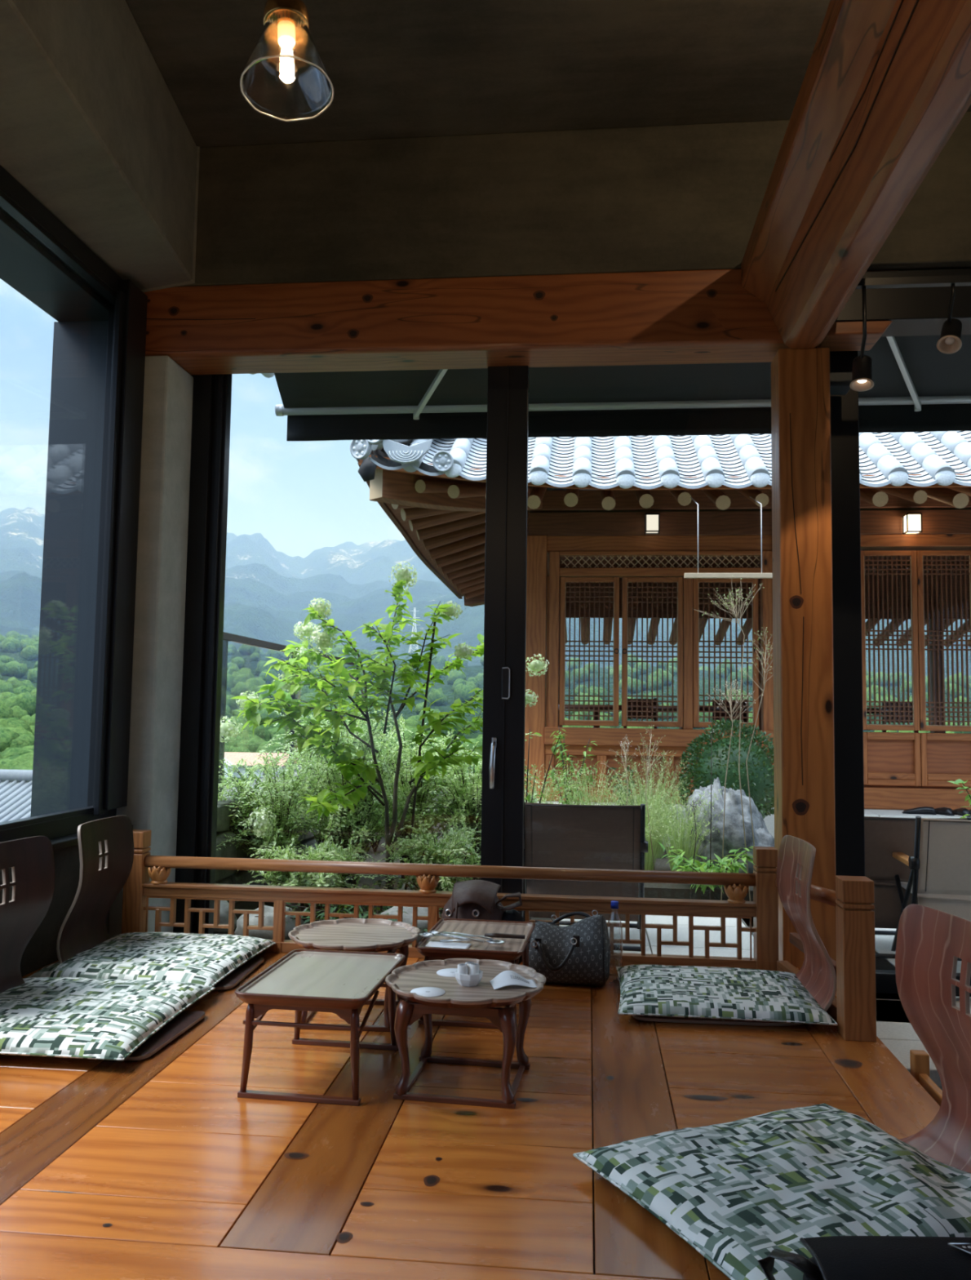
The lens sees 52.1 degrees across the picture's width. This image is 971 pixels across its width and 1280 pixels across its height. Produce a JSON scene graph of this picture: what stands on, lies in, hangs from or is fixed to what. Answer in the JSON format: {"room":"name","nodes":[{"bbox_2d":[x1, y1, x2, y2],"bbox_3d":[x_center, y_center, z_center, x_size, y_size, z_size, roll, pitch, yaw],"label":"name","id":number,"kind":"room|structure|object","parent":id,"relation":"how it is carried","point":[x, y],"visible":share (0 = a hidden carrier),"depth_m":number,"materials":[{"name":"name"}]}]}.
{"room":"cafe","nodes":[
{"label":"cafe","id":0,"kind":"room"},
{"bbox_2d":[0,0,199,292],"bbox_3d":[-1.707,-2.315,1.008,1.586,0.802,7.700,0,-4,6],"label":"soffit","id":1,"kind":"structure","parent":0,"point":[91,126],"depth_m":3.83,"materials":[{"name":"concrete"}]},
{"bbox_2d":[0,760,408,976],"bbox_3d":[-2.070,1.449,4.892,0.711,1.120,15.899,0,-4,6],"label":"wall","id":2,"kind":"structure","parent":0,"point":[40,952],"depth_m":4.26,"materials":[{"name":"concrete"}]},
{"bbox_2d":[0,164,147,842],"bbox_3d":[-2.283,-0.667,0.968,0.490,2.610,7.750,0,-4,6],"label":"window","id":3,"kind":"structure","parent":2,"relation":"in","point":[81,764],"depth_m":4.68,"materials":[{"name":"black metal"}]},
{"bbox_2d":[49,824,133,851],"bbox_3d":[-2.110,0.583,0.819,0.160,0.030,7.680,0,-4,6],"label":"trim","id":4,"kind":"structure","parent":2,"relation":"attached to","point":[64,842],"depth_m":4.05,"materials":[{"name":"black metal"}]},
{"bbox_2d":[173,373,231,933],"bbox_3d":[-0.830,-0.001,4.978,1.840,3.220,0.105,0,-4,6],"label":"sliding door frame","id":5,"kind":"structure","parent":2,"relation":"in","point":[202,684],"depth_m":5.01,"materials":[{"name":"black metal"}]},
{"bbox_2d":[217,631,359,799],"bbox_3d":[-1.635,0.606,7.912,0.104,1.182,5.552,0,-4,5],"label":"glass balustrade","id":6,"kind":"object","parent":2,"relation":"on","point":[228,637],"visible":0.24,"depth_m":6.73,"materials":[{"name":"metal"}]},
{"bbox_2d":[0,951,940,1279],"bbox_3d":[-0.433,1.209,1.879,3.162,0.047,5.017,0,-4,6],"label":"floor","id":7,"kind":"structure","parent":0,"point":[153,1167],"depth_m":2.46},
{"bbox_2d":[0,835,205,1060],"bbox_3d":[-1.331,0.976,3.262,0.710,0.600,0.472,0,-4,8],"label":"chair","id":8,"kind":"object","parent":7,"relation":"on","point":[31,861],"visible":0.58,"depth_m":3.40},
{"bbox_2d":[0,977,215,1061],"bbox_3d":[-1.387,1.221,3.276,0.746,0.077,0.766,0,-4,4],"label":"floor cushion","id":9,"kind":"object","parent":8,"relation":"on","point":[65,1017],"visible":0.96,"depth_m":3.15,"materials":[{"name":"fabric"}]},
{"bbox_2d":[56,814,263,990],"bbox_3d":[-1.289,1.032,4.005,0.710,0.600,0.472,1,-4,4],"label":"chair","id":10,"kind":"object","parent":7,"relation":"on","point":[83,927],"visible":0.61,"depth_m":4.03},
{"bbox_2d":[26,932,275,986],"bbox_3d":[-1.319,1.279,4.031,0.726,0.076,0.746,0,-4,7],"label":"floor cushion","id":11,"kind":"object","parent":10,"relation":"on","point":[204,959],"visible":0.85,"depth_m":3.87,"materials":[{"name":"fabric"}]},
{"bbox_2d":[235,948,405,1106],"bbox_3d":[-0.472,1.121,2.923,0.374,0.286,0.524,0,-4,8],"label":"table","id":12,"kind":"object","parent":7,"relation":"on","point":[340,983],"visible":0.98,"depth_m":2.80,"materials":[{"name":"paint"}]},
{"bbox_2d":[235,948,405,1009],"bbox_3d":[-0.471,0.995,2.932,0.374,0.033,0.524,0,-4,8],"label":"tray","id":13,"kind":"object","parent":12,"relation":"on","point":[303,979],"depth_m":2.87,"materials":[{"name":"wood"}]},
{"bbox_2d":[288,918,420,1031],"bbox_3d":[-0.457,1.160,3.458,0.449,0.288,0.449,1,-4,3],"label":"table","id":14,"kind":"object","parent":7,"relation":"on","point":[357,935],"visible":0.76,"depth_m":3.45,"materials":[{"name":"brown wood"}]},
{"bbox_2d":[288,918,420,952],"bbox_3d":[-0.456,1.036,3.467,0.449,0.039,0.449,1,-4,3],"label":"tray","id":15,"kind":"object","parent":14,"relation":"on","point":[357,935],"depth_m":3.46,"materials":[{"name":"brown wood"}]},
{"bbox_2d":[121,829,778,970],"bbox_3d":[-0.194,1.125,4.310,2.842,0.517,0.103,0,-4,6],"label":"railing","id":16,"kind":"object","parent":7,"relation":"on","point":[137,889],"visible":0.88,"depth_m":4.29,"materials":[{"name":"brown wood"}]},
{"bbox_2d":[385,958,546,1108],"bbox_3d":[-0.058,1.118,2.850,0.455,0.293,0.455,0,-4,10],"label":"table","id":17,"kind":"object","parent":7,"relation":"on","point":[482,1000],"visible":0.93,"depth_m":2.73,"materials":[{"name":"brown wood"}]},
{"bbox_2d":[410,986,445,997],"bbox_3d":[-0.160,0.974,2.750,0.097,0.002,0.097,-2,-5,33],"label":"coaster","id":18,"kind":"object","parent":17,"relation":"on","point":[428,992],"visible":0.94,"depth_m":2.75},
{"bbox_2d":[436,968,457,977],"bbox_3d":[-0.098,0.990,2.959,0.097,0.002,0.097,4,-5,-33],"label":"coaster","id":19,"kind":"object","parent":17,"relation":"on","point":[448,972],"visible":0.7,"depth_m":2.96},
{"bbox_2d":[385,958,546,1008],"bbox_3d":[-0.056,0.991,2.859,0.455,0.039,0.455,0,-4,10],"label":"tray","id":20,"kind":"object","parent":17,"relation":"on","point":[402,980],"depth_m":2.81,"materials":[{"name":"brown wood"}]},
{"bbox_2d":[455,969,483,986],"bbox_3d":[-0.048,0.965,2.840,0.075,0.037,0.075,0,-4,16],"label":"dish","id":21,"kind":"object","parent":17,"relation":"on","point":[468,980],"visible":0.81,"depth_m":2.81,"materials":[{"name":"white ceramic"}]},
{"bbox_2d":[489,970,537,989],"bbox_3d":[0.082,0.969,2.839,0.130,0.029,0.095,1,-4,-8],"label":"receipt","id":22,"kind":"object","parent":17,"relation":"on","point":[506,978],"visible":1,"depth_m":2.83,"materials":[{"name":"white paper"}]},
{"bbox_2d":[415,918,535,1029],"bbox_3d":[-0.027,1.188,3.567,0.371,0.262,0.499,0,-4,8],"label":"table","id":23,"kind":"object","parent":7,"relation":"on","point":[512,949],"visible":0.68,"depth_m":3.47,"materials":[{"name":"brown wood"}]},
{"bbox_2d":[425,941,471,949],"bbox_3d":[-0.128,1.053,3.432,0.150,0.004,0.070,0,-4,12],"label":"paper napkin","id":24,"kind":"object","parent":23,"relation":"on","point":[431,944],"visible":0.99,"depth_m":3.43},
{"bbox_2d":[415,918,535,960],"bbox_3d":[-0.025,1.073,3.576,0.371,0.033,0.499,0,-4,8],"label":"tray","id":25,"kind":"object","parent":23,"relation":"on","point":[512,949],"depth_m":3.51,"materials":[{"name":"brown wood"}]},
{"bbox_2d":[450,933,525,938],"bbox_3d":[0.002,1.043,3.515,0.276,0.015,0.024,0,-4,8],"label":"knife","id":26,"kind":"object","parent":23,"relation":"on","point":[486,935],"visible":0.84,"depth_m":3.50,"materials":[{"name":"metal"}]},
{"bbox_2d":[440,880,522,920],"bbox_3d":[-0.028,1.180,4.088,0.357,0.361,0.205,0,-4,9],"label":"backpack","id":27,"kind":"object","parent":7,"relation":"on","point":[469,899],"visible":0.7,"depth_m":4.06,"materials":[{"name":"brown leather"}]},
{"bbox_2d":[502,908,524,964],"bbox_3d":[0.106,1.229,4.090,0.135,0.240,0.105,0,-4,6],"label":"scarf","id":28,"kind":"object","parent":7,"relation":"on","point":[513,914],"visible":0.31,"depth_m":4.07,"materials":[{"name":"black fabric"}]},
{"bbox_2d":[528,910,610,985],"bbox_3d":[0.323,1.214,3.918,0.338,0.270,0.367,0,-4,12],"label":"handbag","id":29,"kind":"object","parent":7,"relation":"on","point":[579,953],"visible":0.82,"depth_m":3.85,"materials":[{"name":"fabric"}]},
{"bbox_2d":[607,900,622,977],"bbox_3d":[0.526,1.214,4.047,0.065,0.296,0.065,0,-4,6],"label":"water bottle","id":30,"kind":"object","parent":7,"relation":"on","point":[615,904],"visible":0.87,"depth_m":4.04,"materials":[{"name":"plastic"}]},
{"bbox_2d":[616,964,838,1025],"bbox_3d":[0.849,1.285,3.655,0.726,0.069,0.626,0,-4,7],"label":"floor cushion","id":31,"kind":"object","parent":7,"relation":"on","point":[646,989],"visible":0.94,"depth_m":3.50,"materials":[{"name":"fabric"}]},
{"bbox_2d":[632,835,836,1026],"bbox_3d":[0.883,1.037,3.658,0.710,0.600,0.472,1,-4,4],"label":"chair","id":32,"kind":"object","parent":7,"relation":"on","point":[797,856],"visible":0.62,"depth_m":3.64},
{"bbox_2d":[573,1102,970,1279],"bbox_3d":[0.689,1.166,2.158,0.766,0.080,0.666,3,-5,-25],"label":"floor cushion","id":33,"kind":"object","parent":7,"relation":"on","point":[738,1192],"visible":0.89,"depth_m":2.08,"materials":[{"name":"fabric"}]},
{"bbox_2d":[757,1235,970,1279],"bbox_3d":[0.719,1.086,1.676,0.497,0.101,0.186,1,-4,0],"label":"shoulder bag","id":34,"kind":"object","parent":33,"relation":"on","point":[834,1257],"visible":1,"depth_m":1.69,"materials":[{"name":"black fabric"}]},
{"bbox_2d":[775,875,876,1041],"bbox_3d":[1.244,1.086,3.690,0.110,0.518,0.852,1,-4,1],"label":"railing","id":35,"kind":"object","parent":7,"relation":"on","point":[854,1009],"visible":0.94,"depth_m":3.28,"materials":[{"name":"brown wood"}]},
{"bbox_2d":[895,903,970,1173],"bbox_3d":[0.800,0.926,2.192,0.710,0.600,0.519,1,-4,-4],"label":"chair","id":36,"kind":"object","parent":7,"relation":"on","point":[931,941],"visible":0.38,"depth_m":2.35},
{"bbox_2d":[213,787,753,940],"bbox_3d":[4.510,2.544,10.657,13.200,1.140,12.550,0,-4,6],"label":"ground","id":37,"kind":"structure","parent":0,"point":[665,891],"depth_m":6.80,"materials":[{"name":"soil"}]},
{"bbox_2d":[216,747,324,885],"bbox_3d":[-1.520,1.186,6.484,0.956,1.061,0.996,0,-4,6],"label":"variegated shrub","id":38,"kind":"object","parent":37,"relation":"on","point":[272,797],"visible":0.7,"depth_m":6.49,"materials":[{"name":"green plant"}]},
{"bbox_2d":[237,828,382,921],"bbox_3d":[-1.049,1.413,5.984,0.888,0.549,0.834,1,-4,2],"label":"variegated shrub","id":39,"kind":"object","parent":37,"relation":"on","point":[292,878],"visible":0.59,"depth_m":5.91,"materials":[{"name":"green plant"}]},
{"bbox_2d":[259,705,404,858],"bbox_3d":[-1.187,1.117,7.586,1.119,1.371,1.170,4,-5,-37],"label":"variegated shrub","id":40,"kind":"object","parent":37,"relation":"on","point":[316,757],"visible":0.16,"depth_m":7.51,"materials":[{"name":"green plant"}]},
{"bbox_2d":[276,711,426,888],"bbox_3d":[-0.951,1.115,6.845,1.012,1.270,1.002,-1,-5,28],"label":"variegated shrub","id":41,"kind":"object","parent":37,"relation":"on","point":[341,824],"visible":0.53,"depth_m":6.75,"materials":[{"name":"green plant"}]},
{"bbox_2d":[219,560,484,909],"bbox_3d":[-0.809,0.598,6.323,1.842,2.267,1.238,0,-4,6],"label":"tree","id":42,"kind":"object","parent":37,"relation":"on","point":[312,734],"visible":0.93,"depth_m":6.23,"materials":[{"name":"green plant"}]},
{"bbox_2d":[361,717,477,879],"bbox_3d":[-0.556,1.184,7.330,1.056,1.215,1.086,0,-4,6],"label":"variegated shrub","id":43,"kind":"object","parent":37,"relation":"on","point":[421,798],"visible":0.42,"depth_m":7.22,"materials":[{"name":"green plant"}]},
{"bbox_2d":[404,622,435,889],"bbox_3d":[-0.425,0.802,6.395,0.187,1.882,0.016,0,-4,6],"label":"support stake","id":44,"kind":"object","parent":37,"relation":"on","point":[434,623],"visible":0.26,"depth_m":6.41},
{"bbox_2d":[364,812,481,914],"bbox_3d":[-0.346,1.403,6.232,0.821,0.625,0.806,1,-4,-1],"label":"variegated shrub","id":45,"kind":"object","parent":37,"relation":"on","point":[428,852],"visible":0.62,"depth_m":6.15,"materials":[{"name":"green plant"}]},
{"bbox_2d":[404,720,545,880],"bbox_3d":[-0.081,1.181,7.082,1.022,1.199,0.962,5,-6,-41],"label":"variegated shrub","id":46,"kind":"object","parent":37,"relation":"on","point":[464,794],"visible":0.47,"depth_m":6.97,"materials":[{"name":"green plant"}]},
{"bbox_2d":[524,653,566,803],"bbox_3d":[0.263,0.934,6.697,0.374,1.684,0.454,5,-6,-44],"label":"hydrangea shrub","id":47,"kind":"object","parent":37,"relation":"on","point":[536,665],"visible":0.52,"depth_m":6.66,"materials":[{"name":"green plant"}]},
{"bbox_2d":[524,764,579,804],"bbox_3d":[0.391,1.363,7.822,0.691,0.796,0.696,0,-4,6],"label":"clump","id":48,"kind":"object","parent":37,"relation":"on","point":[547,792],"visible":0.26,"depth_m":7.79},
{"bbox_2d":[547,726,599,804],"bbox_3d":[0.734,1.263,8.292,0.454,1.079,0.474,0,-4,6],"label":"leafy shrub","id":49,"kind":"object","parent":37,"relation":"on","point":[562,757],"visible":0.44,"depth_m":8.32,"materials":[{"name":"green plant"}]},
{"bbox_2d":[544,759,639,805],"bbox_3d":[0.822,1.355,7.870,0.772,0.833,0.742,-3,-6,43],"label":"clump","id":50,"kind":"object","parent":37,"relation":"on","point":[589,800],"visible":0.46,"depth_m":7.84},
{"bbox_2d":[601,734,637,805],"bbox_3d":[0.995,1.264,7.436,0.223,1.115,0.262,2,-4,-10],"label":"flower stalk","id":51,"kind":"object","parent":37,"relation":"on","point":[624,746],"visible":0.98,"depth_m":7.48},
{"bbox_2d":[606,766,658,822],"bbox_3d":[1.337,1.477,8.742,0.567,0.737,0.478,0,-4,6],"label":"leafy shrub","id":52,"kind":"object","parent":37,"relation":"on","point":[628,767],"visible":0.13,"depth_m":8.65,"materials":[{"name":"green plant"}]},
{"bbox_2d":[593,770,688,870],"bbox_3d":[1.200,1.364,7.547,0.724,0.778,0.728,-2,-5,32],"label":"clump","id":53,"kind":"object","parent":37,"relation":"on","point":[649,865],"visible":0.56,"depth_m":7.50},
{"bbox_2d":[637,724,667,870],"bbox_3d":[1.207,1.214,7.253,0.219,1.193,0.359,-2,-5,28],"label":"flower stalk","id":54,"kind":"object","parent":37,"relation":"on","point":[648,763],"visible":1,"depth_m":7.27,"materials":[{"name":"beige plant"}]},
{"bbox_2d":[610,748,697,858],"bbox_3d":[1.421,1.361,8.319,0.774,0.904,0.703,5,-6,-42],"label":"clump","id":55,"kind":"object","parent":37,"relation":"on","point":[660,851],"visible":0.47,"depth_m":8.26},
{"bbox_2d":[350,431,970,847],"bbox_3d":[4.309,-0.372,11.939,10.292,5.740,8.488,0,-4,6],"label":"house","id":56,"kind":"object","parent":37,"relation":"on","point":[590,554],"visible":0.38,"depth_m":9.74,"materials":[{"name":"wood"}]},
{"bbox_2d":[558,704,636,728],"bbox_3d":[1.348,1.171,12.072,1.000,0.760,1.000,0,-4,6],"label":"table","id":57,"kind":"object","parent":56,"relation":"on","point":[571,708],"visible":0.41,"depth_m":11.70,"materials":[{"name":"brown wood"}]},
{"bbox_2d":[623,697,657,728],"bbox_3d":[1.835,1.107,11.724,0.400,0.850,0.400,0,-4,6],"label":"chair","id":58,"kind":"object","parent":56,"relation":"on","point":[639,708],"visible":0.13,"depth_m":11.90,"materials":[{"name":"brown wood"}]},
{"bbox_2d":[644,512,660,534],"bbox_3d":[1.655,-1.153,9.880,0.142,0.188,0.186,0,-4,6],"label":"wall lantern","id":59,"kind":"object","parent":56,"relation":"attached to","point":[652,520],"visible":1,"depth_m":9.80,"materials":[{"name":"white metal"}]},
{"bbox_2d":[644,705,724,728],"bbox_3d":[2.393,1.177,11.963,1.000,0.760,1.000,0,-4,6],"label":"table","id":60,"kind":"object","parent":56,"relation":"on","point":[655,708],"visible":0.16,"depth_m":11.61,"materials":[{"name":"brown wood"}]},
{"bbox_2d":[684,496,773,578],"bbox_3d":[1.966,-0.859,8.195,0.695,0.779,0.571,0,-4,6],"label":"bar","id":61,"kind":"object","parent":56,"relation":"hanging from","point":[686,575],"visible":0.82,"depth_m":7.90,"materials":[{"name":"paint"}]},
{"bbox_2d":[712,698,746,729],"bbox_3d":[2.880,1.113,11.615,0.400,0.850,0.400,0,-4,6],"label":"chair","id":62,"kind":"object","parent":56,"relation":"on","point":[717,714],"visible":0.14,"depth_m":11.80,"materials":[{"name":"brown wood"}]},
{"bbox_2d":[881,702,919,733],"bbox_3d":[4.819,1.126,11.413,0.400,0.850,0.400,0,-4,6],"label":"chair","id":63,"kind":"object","parent":56,"relation":"on","point":[882,704],"visible":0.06,"depth_m":11.60,"materials":[{"name":"brown wood"}]},
{"bbox_2d":[902,512,922,534],"bbox_3d":[4.125,-1.122,9.622,0.142,0.188,0.186,0,-4,6],"label":"wall lantern","id":64,"kind":"object","parent":56,"relation":"attached to","point":[912,522],"visible":1,"depth_m":9.54,"materials":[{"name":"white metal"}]},
{"bbox_2d":[902,806,936,814],"bbox_3d":[3.948,1.550,9.052,0.280,0.069,0.094,0,-4,14],"label":"shoe","id":65,"kind":"object","parent":56,"relation":"on","point":[922,810],"visible":1,"depth_m":9.02,"materials":[{"name":"black leather"}]},
{"bbox_2d":[640,787,729,871],"bbox_3d":[1.442,1.400,7.247,0.685,0.668,0.691,3,-5,-26],"label":"clump","id":66,"kind":"object","parent":37,"relation":"on","point":[677,841],"visible":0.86,"depth_m":7.19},
{"bbox_2d":[657,841,755,894],"bbox_3d":[1.552,1.572,6.840,0.633,0.347,0.601,1,-4,-6],"label":"leafy shrub","id":67,"kind":"object","parent":37,"relation":"on","point":[734,865],"visible":0.53,"depth_m":6.76,"materials":[{"name":"green plant"}]},
{"bbox_2d":[709,727,715,899],"bbox_3d":[1.533,1.185,6.711,0.046,1.180,0.024,0,-4,6],"label":"flower stalk","id":68,"kind":"object","parent":37,"relation":"on","point":[713,730],"visible":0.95,"depth_m":6.70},
{"bbox_2d":[677,716,774,819],"bbox_3d":[2.088,1.233,8.315,0.950,1.178,0.853,0,-4,6],"label":"evergreen","id":69,"kind":"object","parent":37,"relation":"on","point":[760,766],"visible":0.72,"depth_m":8.12,"materials":[{"name":"green plant"}]},
{"bbox_2d":[686,777,774,873],"bbox_3d":[1.848,1.499,7.385,0.696,0.939,0.561,0,-4,6],"label":"rock","id":70,"kind":"object","parent":37,"relation":"on","point":[734,837],"visible":0.46,"depth_m":7.21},
{"bbox_2d":[948,778,970,817],"bbox_3d":[3.277,1.268,6.359,0.528,0.734,0.484,0,-4,6],"label":"hydrangea shrub","id":71,"kind":"object","parent":37,"relation":"on","point":[957,781],"visible":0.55,"depth_m":6.50,"materials":[{"name":"green plant"}]},
{"bbox_2d":[125,0,970,147],"bbox_3d":[2.069,-2.738,0.876,9.100,0.150,8.150,0,-4,6],"label":"ceiling","id":72,"kind":"structure","parent":0,"point":[396,68],"depth_m":4.22,"materials":[{"name":"concrete"}]},
{"bbox_2d":[240,0,333,121],"bbox_3d":[-0.411,-1.855,2.150,0.189,1.484,0.295,2,-4,-15],"label":"pendant lamp","id":73,"kind":"object","parent":72,"relation":"hanging from","point":[286,22],"visible":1,"depth_m":2.04,"materials":[{"name":"clear glass"}]},
{"bbox_2d":[277,22,295,48],"bbox_3d":[-0.413,-1.256,2.065,0.036,0.039,0.036,-4,-10,6],"label":"socket","id":74,"kind":"object","parent":73,"relation":"attached to","point":[286,30],"depth_m":2.05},
{"bbox_2d":[855,275,970,288],"bbox_3d":[3.048,-1.923,3.962,3.180,0.970,0.035,0,-4,6],"label":"track","id":75,"kind":"object","parent":72,"relation":"hanging from","point":[958,280],"visible":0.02,"depth_m":4.05,"materials":[{"name":"black metal"}]},
{"bbox_2d":[849,286,874,391],"bbox_3d":[1.563,-1.242,4.122,0.110,0.409,0.095,5,-6,-41],"label":"spotlight","id":76,"kind":"object","parent":75,"relation":"hanging from","point":[862,373],"visible":1,"depth_m":4.09,"materials":[{"name":"black metal"}]},
{"bbox_2d":[937,284,962,354],"bbox_3d":[1.922,-1.313,4.100,0.134,0.260,0.094,5,-6,-42],"label":"spotlight","id":77,"kind":"object","parent":75,"relation":"hanging from","point":[950,341],"visible":1,"depth_m":4.08,"materials":[{"name":"black metal"}]},
{"bbox_2d":[178,111,970,286],"bbox_3d":[2.457,-2.025,4.649,9.100,0.700,0.420,0,-4,6],"label":"wall","id":78,"kind":"structure","parent":0,"point":[677,197],"depth_m":4.68,"materials":[{"name":"concrete"}]},
{"bbox_2d":[143,268,790,374],"bbox_3d":[-0.122,-1.523,4.826,3.300,0.348,0.322,0,-4,6],"label":"timber beam","id":79,"kind":"structure","parent":78,"relation":"attached to","point":[690,317],"depth_m":4.69,"materials":[{"name":"brown wood"}]},
{"bbox_2d":[274,334,970,440],"bbox_3d":[2.485,-1.659,5.549,7.925,0.615,1.408,0,-4,6],"label":"awning","id":80,"kind":"object","parent":78,"relation":"attached to","point":[918,387],"visible":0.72,"depth_m":6.25,"materials":[{"name":"fabric"}]},
{"bbox_2d":[480,346,817,916],"bbox_3d":[0.791,0.003,4.730,1.605,3.220,0.124,0,-4,6],"label":"sliding door frame","id":81,"kind":"structure","parent":78,"relation":"in","point":[503,786],"depth_m":4.80,"materials":[{"name":"black metal"}]},
{"bbox_2d":[742,0,970,348],"bbox_3d":[0.994,-1.811,0.690,0.448,0.418,7.700,0,-4,6],"label":"timber beam","id":82,"kind":"structure","parent":78,"relation":"attached to","point":[886,85],"depth_m":3.12,"materials":[{"name":"brown wood"}]},
{"bbox_2d":[817,269,898,351],"bbox_3d":[1.737,-1.534,4.645,0.325,0.300,0.220,0,-4,6],"label":"timber beam","id":83,"kind":"structure","parent":78,"relation":"attached to","point":[842,335],"depth_m":4.54,"materials":[{"name":"brown wood"}]},
{"bbox_2d":[830,351,970,996],"bbox_3d":[2.573,0.021,4.632,1.960,3.220,0.070,0,-4,6],"label":"window","id":84,"kind":"structure","parent":78,"relation":"in","point":[845,428],"depth_m":4.69,"materials":[{"name":"black metal"}]},
{"bbox_2d":[835,268,970,336],"bbox_3d":[4.130,-1.545,4.383,5.110,0.230,0.210,0,-4,6],"label":"trim","id":85,"kind":"structure","parent":78,"relation":"attached to","point":[913,311],"depth_m":4.51,"materials":[{"name":"black metal"}]},
{"bbox_2d":[592,1143,595,1274],"bbox_3d":[2.150,1.670,-0.007,8.700,0.070,7.080,0,-4,6],"label":"floor","id":86,"kind":"structure","parent":0,"point":[593,1144],"depth_m":3.15,"materials":[{"name":"wood"}]},
{"bbox_2d":[910,1049,942,1106],"bbox_3d":[1.497,1.553,2.893,0.390,0.575,0.346,0,-4,6],"label":"wooden chair","id":87,"kind":"object","parent":86,"relation":"on","point":[919,1059],"visible":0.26,"depth_m":3.05,"materials":[{"name":"brown wood"}]},
{"bbox_2d":[559,915,970,1143],"bbox_3d":[2.418,1.971,6.195,9.047,0.400,5.317,0,-4,6],"label":"floor","id":88,"kind":"structure","parent":0,"point":[895,1029],"depth_m":5.40,"materials":[{"name":"stone"}]},
{"bbox_2d":[108,355,193,937],"bbox_3d":[-1.644,0.136,4.838,0.230,3.002,0.320,0,-4,6],"label":"concrete column","id":89,"kind":"structure","parent":88,"relation":"on","point":[153,789],"depth_m":4.75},
{"bbox_2d":[213,900,237,933],"bbox_3d":[-1.581,1.599,5.685,0.301,0.221,0.293,-3,-6,43],"label":"ground stone","id":90,"kind":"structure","parent":88,"relation":"on","point":[224,904],"depth_m":5.61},
{"bbox_2d":[234,905,304,939],"bbox_3d":[-1.199,1.586,5.498,0.372,0.245,0.318,0,-4,6],"label":"ground stone","id":91,"kind":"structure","parent":88,"relation":"on","point":[268,910],"depth_m":5.41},
{"bbox_2d":[254,873,443,944],"bbox_3d":[-0.612,1.572,5.745,1.236,0.349,1.443,0,-4,6],"label":"groundcover","id":92,"kind":"object","parent":88,"relation":"on","point":[365,916],"visible":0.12,"depth_m":5.61,"materials":[{"name":"green plant"}]},
{"bbox_2d":[379,906,428,944],"bbox_3d":[-0.424,1.589,5.476,0.380,0.281,0.344,-3,-5,39],"label":"ground stone","id":93,"kind":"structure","parent":88,"relation":"on","point":[422,911],"depth_m":5.37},
{"bbox_2d":[523,800,648,951],"bbox_3d":[0.565,1.318,5.753,0.725,0.802,0.652,0,-4,7],"label":"chair","id":94,"kind":"object","parent":88,"relation":"on","point":[606,837],"visible":0.59,"depth_m":5.50,"materials":[{"name":"black fabric"}]},
{"bbox_2d":[693,575,764,901],"bbox_3d":[1.668,0.665,6.856,0.471,2.242,0.345,2,-4,-18],"label":"flower stalk","id":95,"kind":"object","parent":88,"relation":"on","point":[740,594],"visible":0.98,"depth_m":6.86,"materials":[{"name":"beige plant"}]},
{"bbox_2d":[706,679,764,900],"bbox_3d":[1.705,1.022,6.735,0.372,1.513,0.422,0,-4,6],"label":"flower stalk","id":96,"kind":"object","parent":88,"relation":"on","point":[735,682],"visible":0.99,"depth_m":6.78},
{"bbox_2d":[737,626,773,846],"bbox_3d":[1.922,0.845,6.769,0.355,1.878,0.389,0,-4,6],"label":"flower stalk","id":97,"kind":"object","parent":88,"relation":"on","point":[768,645],"visible":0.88,"depth_m":6.83,"materials":[{"name":"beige plant"}]},
{"bbox_2d":[771,347,836,967],"bbox_3d":[1.428,0.163,4.472,0.227,2.960,0.192,0,-4,6],"label":"timber post","id":98,"kind":"object","parent":88,"relation":"on","point":[804,745],"visible":0.83,"depth_m":4.41,"materials":[{"name":"brown wood"}]},
{"bbox_2d":[830,372,852,395],"bbox_3d":[1.610,-1.193,4.633,0.170,0.065,0.140,0,-4,6],"label":"box","id":99,"kind":"object","parent":98,"relation":"attached to","point":[840,382],"visible":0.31,"depth_m":4.56,"materials":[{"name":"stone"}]},
{"bbox_2d":[864,816,970,960],"bbox_3d":[2.280,1.349,5.624,0.725,0.769,0.652,0,-4,5],"label":"chair","id":100,"kind":"object","parent":88,"relation":"on","point":[884,836],"visible":0.2,"depth_m":5.38,"materials":[{"name":"black fabric"}]},
{"bbox_2d":[891,816,970,951],"bbox_3d":[2.553,1.303,5.175,0.765,0.802,0.652,0,-4,10],"label":"chair","id":101,"kind":"object","parent":88,"relation":"on","point":[940,865],"visible":0.8,"depth_m":4.97,"materials":[{"name":"beige fabric"}]},
{"label":"outside","id":102,"kind":"structure","parent":0,"visible":0},
{"bbox_2d":[0,506,970,783],"bbox_3d":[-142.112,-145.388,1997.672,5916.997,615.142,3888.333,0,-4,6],"label":"forested mountains","id":103,"kind":"structure","parent":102,"point":[266,593],"depth_m":1359.90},
{"bbox_2d":[0,768,32,822],"bbox_3d":[-16.011,7.503,29.044,14.459,8.207,6.671,-1,-4,18],"label":"tiled roof","id":104,"kind":"structure","parent":103,"relation":"on","point":[15,785],"depth_m":29.07,"materials":[{"name":"tile"}]},
{"bbox_2d":[223,751,297,777],"bbox_3d":[-50.889,26.516,208.391,20.000,5.800,13.060,0,-4,6],"label":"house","id":105,"kind":"structure","parent":103,"relation":"on","point":[233,757],"depth_m":206.04,"materials":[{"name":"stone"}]},
{"bbox_2d":[0,631,970,785],"bbox_3d":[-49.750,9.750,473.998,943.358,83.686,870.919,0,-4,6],"label":"woodland","id":106,"kind":"object","parent":103,"relation":"on","point":[17,698],"visible":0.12,"depth_m":461.84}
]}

